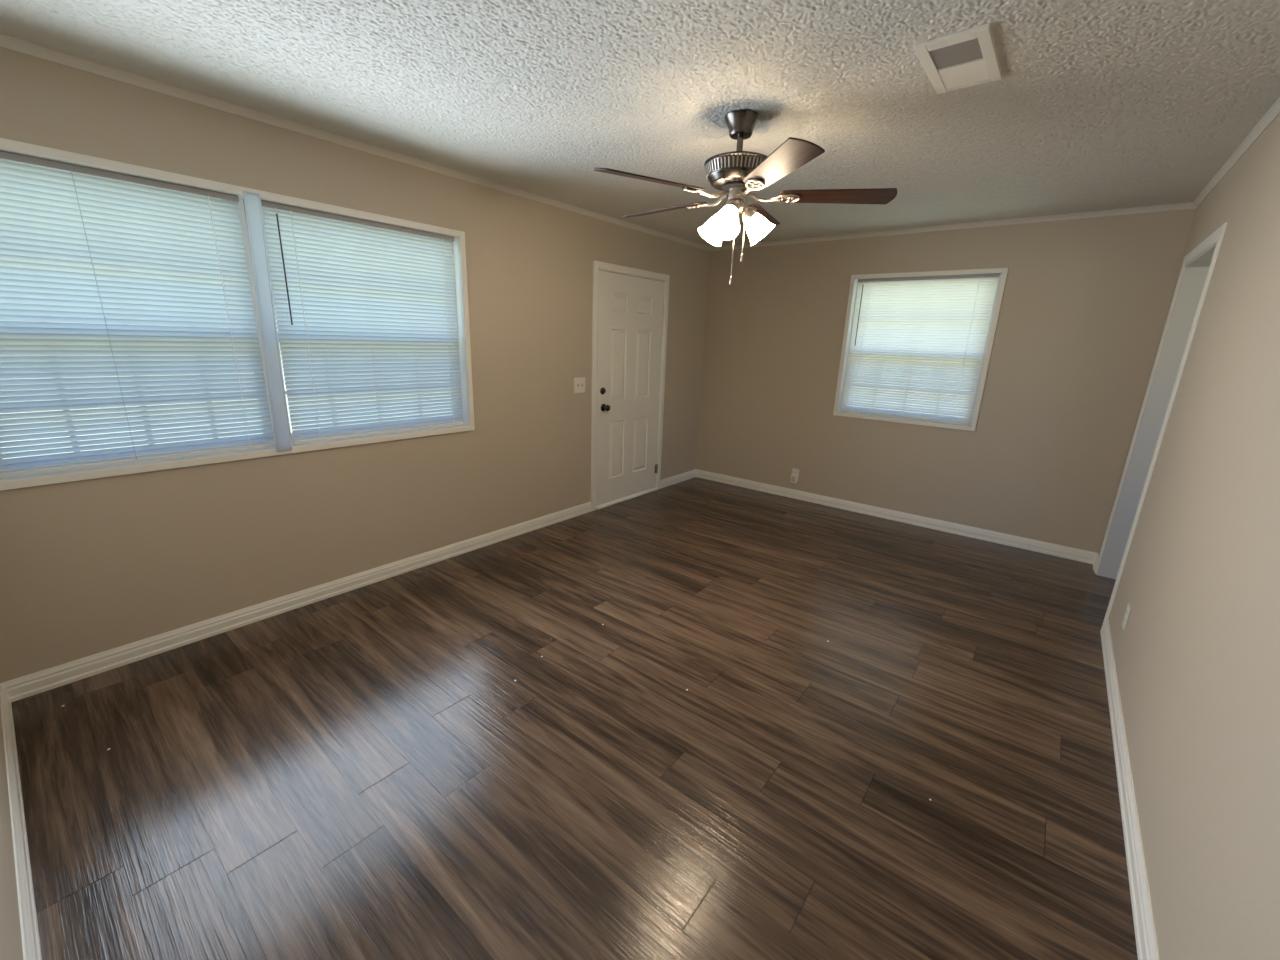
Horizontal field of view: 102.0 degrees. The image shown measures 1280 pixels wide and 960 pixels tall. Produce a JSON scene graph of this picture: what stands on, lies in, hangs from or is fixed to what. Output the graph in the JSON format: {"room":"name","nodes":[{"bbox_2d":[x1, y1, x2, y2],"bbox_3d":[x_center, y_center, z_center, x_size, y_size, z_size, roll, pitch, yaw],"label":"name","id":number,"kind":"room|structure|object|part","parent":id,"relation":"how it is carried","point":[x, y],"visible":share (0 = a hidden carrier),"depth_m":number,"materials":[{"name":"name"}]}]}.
{"room":"empty living room","nodes":[
{"label":"empty living room","id":0,"kind":"room"},
{"bbox_2d":[0,705,23,959],"bbox_3d":[-1.197,0.048,0.650,3.524,2.483,0.160,14,19,37],"label":"wall","id":1,"kind":"structure","parent":0,"point":[11,948],"depth_m":1.26,"materials":[{"name":"beige paint"}]},
{"bbox_2d":[0,684,41,959],"bbox_3d":[-1.182,1.187,1.030,3.524,0.088,0.016,14,19,37],"label":"baseboard","id":2,"kind":"structure","parent":1,"relation":"attached to","point":[30,939],"depth_m":1.47,"materials":[{"name":"white paint"}]},
{"bbox_2d":[0,47,709,682],"bbox_3d":[-0.982,-0.784,3.747,0.160,2.483,5.426,14,19,37],"label":"wall","id":3,"kind":"structure","parent":0,"point":[89,567],"depth_m":2.79,"materials":[{"name":"beige paint"}]},
{"bbox_2d":[0,138,474,490],"bbox_3d":[-1.839,-0.758,2.612,0.178,1.243,2.141,14,19,37],"label":"window","id":4,"kind":"structure","parent":3,"relation":"in","point":[249,204],"depth_m":2.51,"materials":[{"name":"white paint"}]},
{"bbox_3d":[-2.216,-0.382,2.299,0.025,0.551,0.936,14,19,37],"label":"sash","id":5,"kind":"part","parent":4,"relation":"part of","materials":[{"name":"white plastic"}]},
{"bbox_3d":[-2.217,-0.667,2.232,0.075,1.175,0.982,14,19,37],"label":"frame","id":6,"kind":"part","parent":4,"relation":"part of","materials":[{"name":"white plastic"}]},
{"bbox_2d":[0,151,275,477],"bbox_3d":[-2.160,-0.651,2.171,0.031,1.167,0.946,14,19,37],"label":"mini blind","id":7,"kind":"object","parent":4,"relation":"attached to","point":[91,246],"visible":0.99,"depth_m":2.15,"materials":[{"name":"grey plastic"}]},
{"bbox_3d":[-2.185,-0.633,2.122,0.002,1.131,0.002,14,19,37],"label":"lift cord","id":8,"kind":"part","parent":7,"relation":"part of","materials":[{"name":"grey plastic"}]},
{"bbox_3d":[-2.180,-0.097,2.322,0.022,0.016,0.940,14,19,37],"label":"rail","id":9,"kind":"part","parent":7,"relation":"part of","materials":[{"name":"white plastic"}]},
{"bbox_3d":[-1.925,-0.709,2.436,0.004,1.131,0.005,14,19,37],"label":"ladder cord","id":10,"kind":"part","parent":7,"relation":"part of","materials":[{"name":"white plastic"}]},
{"bbox_3d":[-1.567,-0.858,3.018,0.075,1.175,1.084,14,19,37],"label":"frame","id":11,"kind":"part","parent":4,"relation":"part of","materials":[{"name":"white plastic"}]},
{"bbox_2d":[261,200,463,443],"bbox_3d":[-1.490,-0.845,2.972,0.043,1.167,1.020,14,19,37],"label":"mini blind","id":12,"kind":"object","parent":4,"relation":"attached to","point":[354,268],"visible":0.98,"depth_m":2.90,"materials":[{"name":"grey plastic"}]},
{"bbox_3d":[-1.725,-0.768,2.678,0.004,1.131,0.005,14,19,37],"label":"ladder cord","id":13,"kind":"part","parent":12,"relation":"part of","materials":[{"name":"white plastic"}]},
{"bbox_3d":[-1.515,-0.292,3.127,0.022,0.016,1.014,14,19,37],"label":"rail","id":14,"kind":"part","parent":12,"relation":"part of","materials":[{"name":"white plastic"}]},
{"bbox_3d":[-1.217,-0.917,3.293,0.004,1.131,0.005,14,19,37],"label":"ladder cord","id":15,"kind":"part","parent":12,"relation":"part of","materials":[{"name":"white fabric"}]},
{"bbox_3d":[-1.565,-0.573,3.086,0.025,0.551,1.038,14,19,37],"label":"sash","id":16,"kind":"part","parent":4,"relation":"part of","materials":[{"name":"white plastic"}]},
{"bbox_2d":[0,469,695,701],"bbox_3d":[-0.954,0.388,4.007,0.016,0.088,5.106,14,19,37],"label":"baseboard","id":17,"kind":"structure","parent":3,"relation":"attached to","point":[19,688],"depth_m":2.71,"materials":[{"name":"white paint"}]},
{"bbox_2d":[0,34,710,250],"bbox_3d":[-0.871,-1.899,3.384,0.026,0.034,5.106,14,19,37],"label":"trim","id":18,"kind":"structure","parent":3,"relation":"attached to","point":[7,42],"depth_m":2.38,"materials":[{"name":"beige paint"}]},
{"bbox_2d":[574,377,584,392],"bbox_3d":[-0.488,-0.776,4.242,0.020,0.124,0.124,14,19,37],"label":"light switch","id":19,"kind":"object","parent":3,"relation":"attached to","point":[579,382],"visible":1,"depth_m":4.24,"materials":[{"name":"white plastic"}]},
{"bbox_2d":[591,260,669,510],"bbox_3d":[-0.121,-0.834,4.791,0.224,2.090,1.024,14,19,37],"label":"door","id":20,"kind":"structure","parent":3,"relation":"in","point":[630,305],"depth_m":4.72,"materials":[{"name":"white paint"}]},
{"bbox_3d":[-0.295,-0.626,4.501,0.068,0.066,0.066,14,19,37],"label":"knob","id":21,"kind":"part","parent":20,"relation":"part of","materials":[{"name":"brown metal"}]},
{"bbox_2d":[11,477,1137,959],"bbox_3d":[1.205,0.932,2.633,5.600,0.100,5.900,14,19,37],"label":"floor","id":22,"kind":"structure","parent":0,"point":[366,772],"depth_m":1.90,"materials":[{"name":"wood"}]},
{"bbox_2d":[0,0,1279,246],"bbox_3d":[1.289,-1.510,1.970,5.600,0.102,5.900,14,19,37],"label":"ceiling","id":23,"kind":"structure","parent":0,"point":[1096,105],"depth_m":1.96,"materials":[{"name":"grey paint"}]},
{"bbox_2d":[594,109,896,284],"bbox_3d":[0.404,-1.237,2.338,1.265,0.681,1.287,14,19,37],"label":"ceiling fan","id":24,"kind":"object","parent":23,"relation":"hanging from","point":[736,173],"visible":1,"depth_m":2.20,"materials":[{"name":"silver metal"}]},
{"bbox_3d":[0.048,-1.215,2.096,0.488,0.006,0.132,-6,29,-28],"label":"blade","id":25,"kind":"part","parent":24,"relation":"part of","materials":[{"name":"brown wood"}]},
{"bbox_3d":[0.116,-1.344,2.579,0.488,0.006,0.132,16,32,41],"label":"blade","id":26,"kind":"part","parent":24,"relation":"part of","materials":[{"name":"brown wood"}]},
{"bbox_3d":[0.354,-1.173,2.399,0.132,0.108,0.132,-11,64,-40],"label":"lamp shade","id":27,"kind":"part","parent":24,"relation":"part of","materials":[{"name":"white glass"}]},
{"bbox_3d":[0.378,-1.127,2.233,0.132,0.108,0.132,9,-27,24],"label":"lamp shade","id":28,"kind":"part","parent":24,"relation":"part of","materials":[{"name":"white glass"}]},
{"bbox_3d":[0.376,-1.122,2.231,0.052,0.060,0.052,9,-27,24],"label":"bulb","id":29,"kind":"part","parent":24,"relation":"part of","materials":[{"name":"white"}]},
{"bbox_2d":[723,202,738,216],"bbox_3d":[0.394,-1.169,2.254,0.072,0.060,0.072,9,-27,24],"label":"socket","id":30,"kind":"object","parent":24,"relation":"attached to","point":[732,205],"depth_m":2.22,"materials":[{"name":"silver metal"}]},
{"bbox_3d":[0.417,-1.067,2.312,0.004,0.309,0.018,3,15,3],"label":"pull chain","id":31,"kind":"part","parent":24,"relation":"part of","materials":[{"name":"silver metal"}]},
{"bbox_3d":[0.454,-1.126,2.296,0.004,0.236,0.025,-13,21,-43],"label":"pull chain","id":32,"kind":"part","parent":24,"relation":"part of","materials":[{"name":"silver metal"}]},
{"bbox_2d":[742,207,756,222],"bbox_3d":[0.491,-1.186,2.328,0.072,0.060,0.072,-43,19,2],"label":"socket","id":33,"kind":"object","parent":24,"relation":"attached to","point":[749,215],"depth_m":2.30,"materials":[{"name":"silver metal"}]},
{"bbox_3d":[0.523,-1.152,2.344,0.132,0.108,0.132,-43,19,2],"label":"lamp shade","id":34,"kind":"part","parent":24,"relation":"part of","materials":[{"name":"white glass"}]},
{"bbox_3d":[0.612,-1.351,2.670,0.132,0.006,0.488,-4,11,27],"label":"blade","id":35,"kind":"part","parent":24,"relation":"part of","materials":[{"name":"brown wood"}]},
{"bbox_3d":[0.501,-1.143,1.888,0.132,0.006,0.488,11,13,-13],"label":"blade","id":36,"kind":"part","parent":24,"relation":"part of","materials":[{"name":"brown wood"}]},
{"bbox_3d":[0.850,-1.227,2.243,0.488,0.006,0.132,4,3,7],"label":"blade","id":37,"kind":"part","parent":24,"relation":"part of","materials":[{"name":"brown wood"}]},
{"bbox_2d":[914,23,1001,93],"bbox_3d":[1.071,-1.395,1.733,0.202,0.015,0.378,14,19,37],"label":"ceiling vent","id":38,"kind":"object","parent":23,"relation":"in","point":[965,58],"visible":1,"depth_m":1.71,"materials":[{"name":"white metal"}]},
{"bbox_2d":[696,208,1196,552],"bbox_3d":[2.101,-0.920,4.639,3.524,2.483,0.160,14,19,37],"label":"wall","id":39,"kind":"structure","parent":0,"point":[1085,303],"depth_m":4.11,"materials":[{"name":"beige paint"}]},
{"bbox_2d":[792,468,798,480],"bbox_3d":[1.555,-0.055,5.190,0.072,0.116,0.008,14,19,37],"label":"wall outlet","id":40,"kind":"object","parent":39,"relation":"attached to","point":[794,471],"visible":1,"depth_m":5.18,"materials":[{"name":"white plastic"}]},
{"bbox_2d":[790,474,797,483],"bbox_3d":[1.539,-0.011,5.184,0.062,0.084,0.038,14,19,37],"label":"plug","id":41,"kind":"object","parent":40,"relation":"attached to","point":[793,479],"visible":1,"depth_m":5.17,"materials":[{"name":"white plastic"}]},
{"bbox_2d":[696,469,1097,563],"bbox_3d":[2.007,0.251,4.886,3.524,0.088,0.016,14,19,37],"label":"baseboard","id":42,"kind":"structure","parent":39,"relation":"attached to","point":[1080,555],"depth_m":4.55,"materials":[{"name":"white paint"}]},
{"bbox_2d":[833,268,1007,430],"bbox_3d":[2.317,-1.104,4.401,1.137,1.227,0.168,14,19,37],"label":"window","id":43,"kind":"structure","parent":39,"relation":"in","point":[1003,272],"depth_m":4.29,"materials":[{"name":"white paint"}]},
{"bbox_3d":[2.326,-0.828,4.500,1.027,0.541,0.025,14,19,37],"label":"sash","id":44,"kind":"part","parent":43,"relation":"part of","materials":[{"name":"white plastic"}]},
{"bbox_2d":[841,273,999,424],"bbox_3d":[2.289,-1.098,4.367,1.036,1.155,0.043,14,19,37],"label":"mini blind","id":45,"kind":"object","parent":43,"relation":"attached to","point":[908,313],"visible":1,"depth_m":4.34,"materials":[{"name":"grey plastic"}]},
{"bbox_3d":[1.967,-1.167,4.606,0.005,1.119,0.004,14,19,37],"label":"ladder cord","id":46,"kind":"part","parent":45,"relation":"part of","materials":[{"name":"white plastic"}]},
{"bbox_3d":[2.275,-0.550,4.521,1.030,0.016,0.022,14,19,37],"label":"rail","id":47,"kind":"part","parent":45,"relation":"part of","materials":[{"name":"white plastic"}]},
{"bbox_3d":[2.593,-1.016,4.125,0.005,1.119,0.004,14,19,37],"label":"ladder cord","id":48,"kind":"part","parent":45,"relation":"part of","materials":[{"name":"white plastic"}]},
{"bbox_2d":[710,202,1195,250],"bbox_3d":[2.082,-2.036,4.262,3.524,0.034,0.026,14,19,37],"label":"trim","id":49,"kind":"structure","parent":39,"relation":"attached to","point":[1181,206],"depth_m":3.88,"materials":[{"name":"beige paint"}]},
{"bbox_2d":[1099,114,1279,959],"bbox_3d":[1.875,-0.091,1.552,0.130,2.483,5.426,14,19,37],"label":"wall","id":50,"kind":"structure","parent":0,"point":[1197,653],"depth_m":1.49,"materials":[{"name":"beige paint"}]},
{"bbox_2d":[1093,553,1159,959],"bbox_3d":[1.778,1.051,1.909,0.016,0.088,5.106,14,19,37],"label":"baseboard","id":51,"kind":"structure","parent":50,"relation":"attached to","point":[1145,934],"depth_m":1.67,"materials":[{"name":"white paint"}]},
{"bbox_2d":[1122,603,1130,629],"bbox_3d":[2.295,0.645,2.447,0.008,0.116,0.072,14,19,37],"label":"wall outlet","id":52,"kind":"object","parent":50,"relation":"attached to","point":[1126,616],"visible":1,"depth_m":2.43,"materials":[{"name":"white plastic"}]},
{"bbox_2d":[1095,222,1227,628],"bbox_3d":[3.019,-0.245,3.000,0.142,2.100,1.076,14,19,37],"label":"door frame","id":53,"kind":"structure","parent":50,"relation":"in","point":[1198,265],"depth_m":3.26,"materials":[{"name":"white paint"}]},
{"bbox_2d":[1193,97,1279,207],"bbox_3d":[1.853,-1.238,1.291,0.026,0.034,5.106,14,19,37],"label":"trim","id":54,"kind":"structure","parent":50,"relation":"attached to","point":[1273,112],"depth_m":2.33,"materials":[{"name":"beige paint"}]}
]}

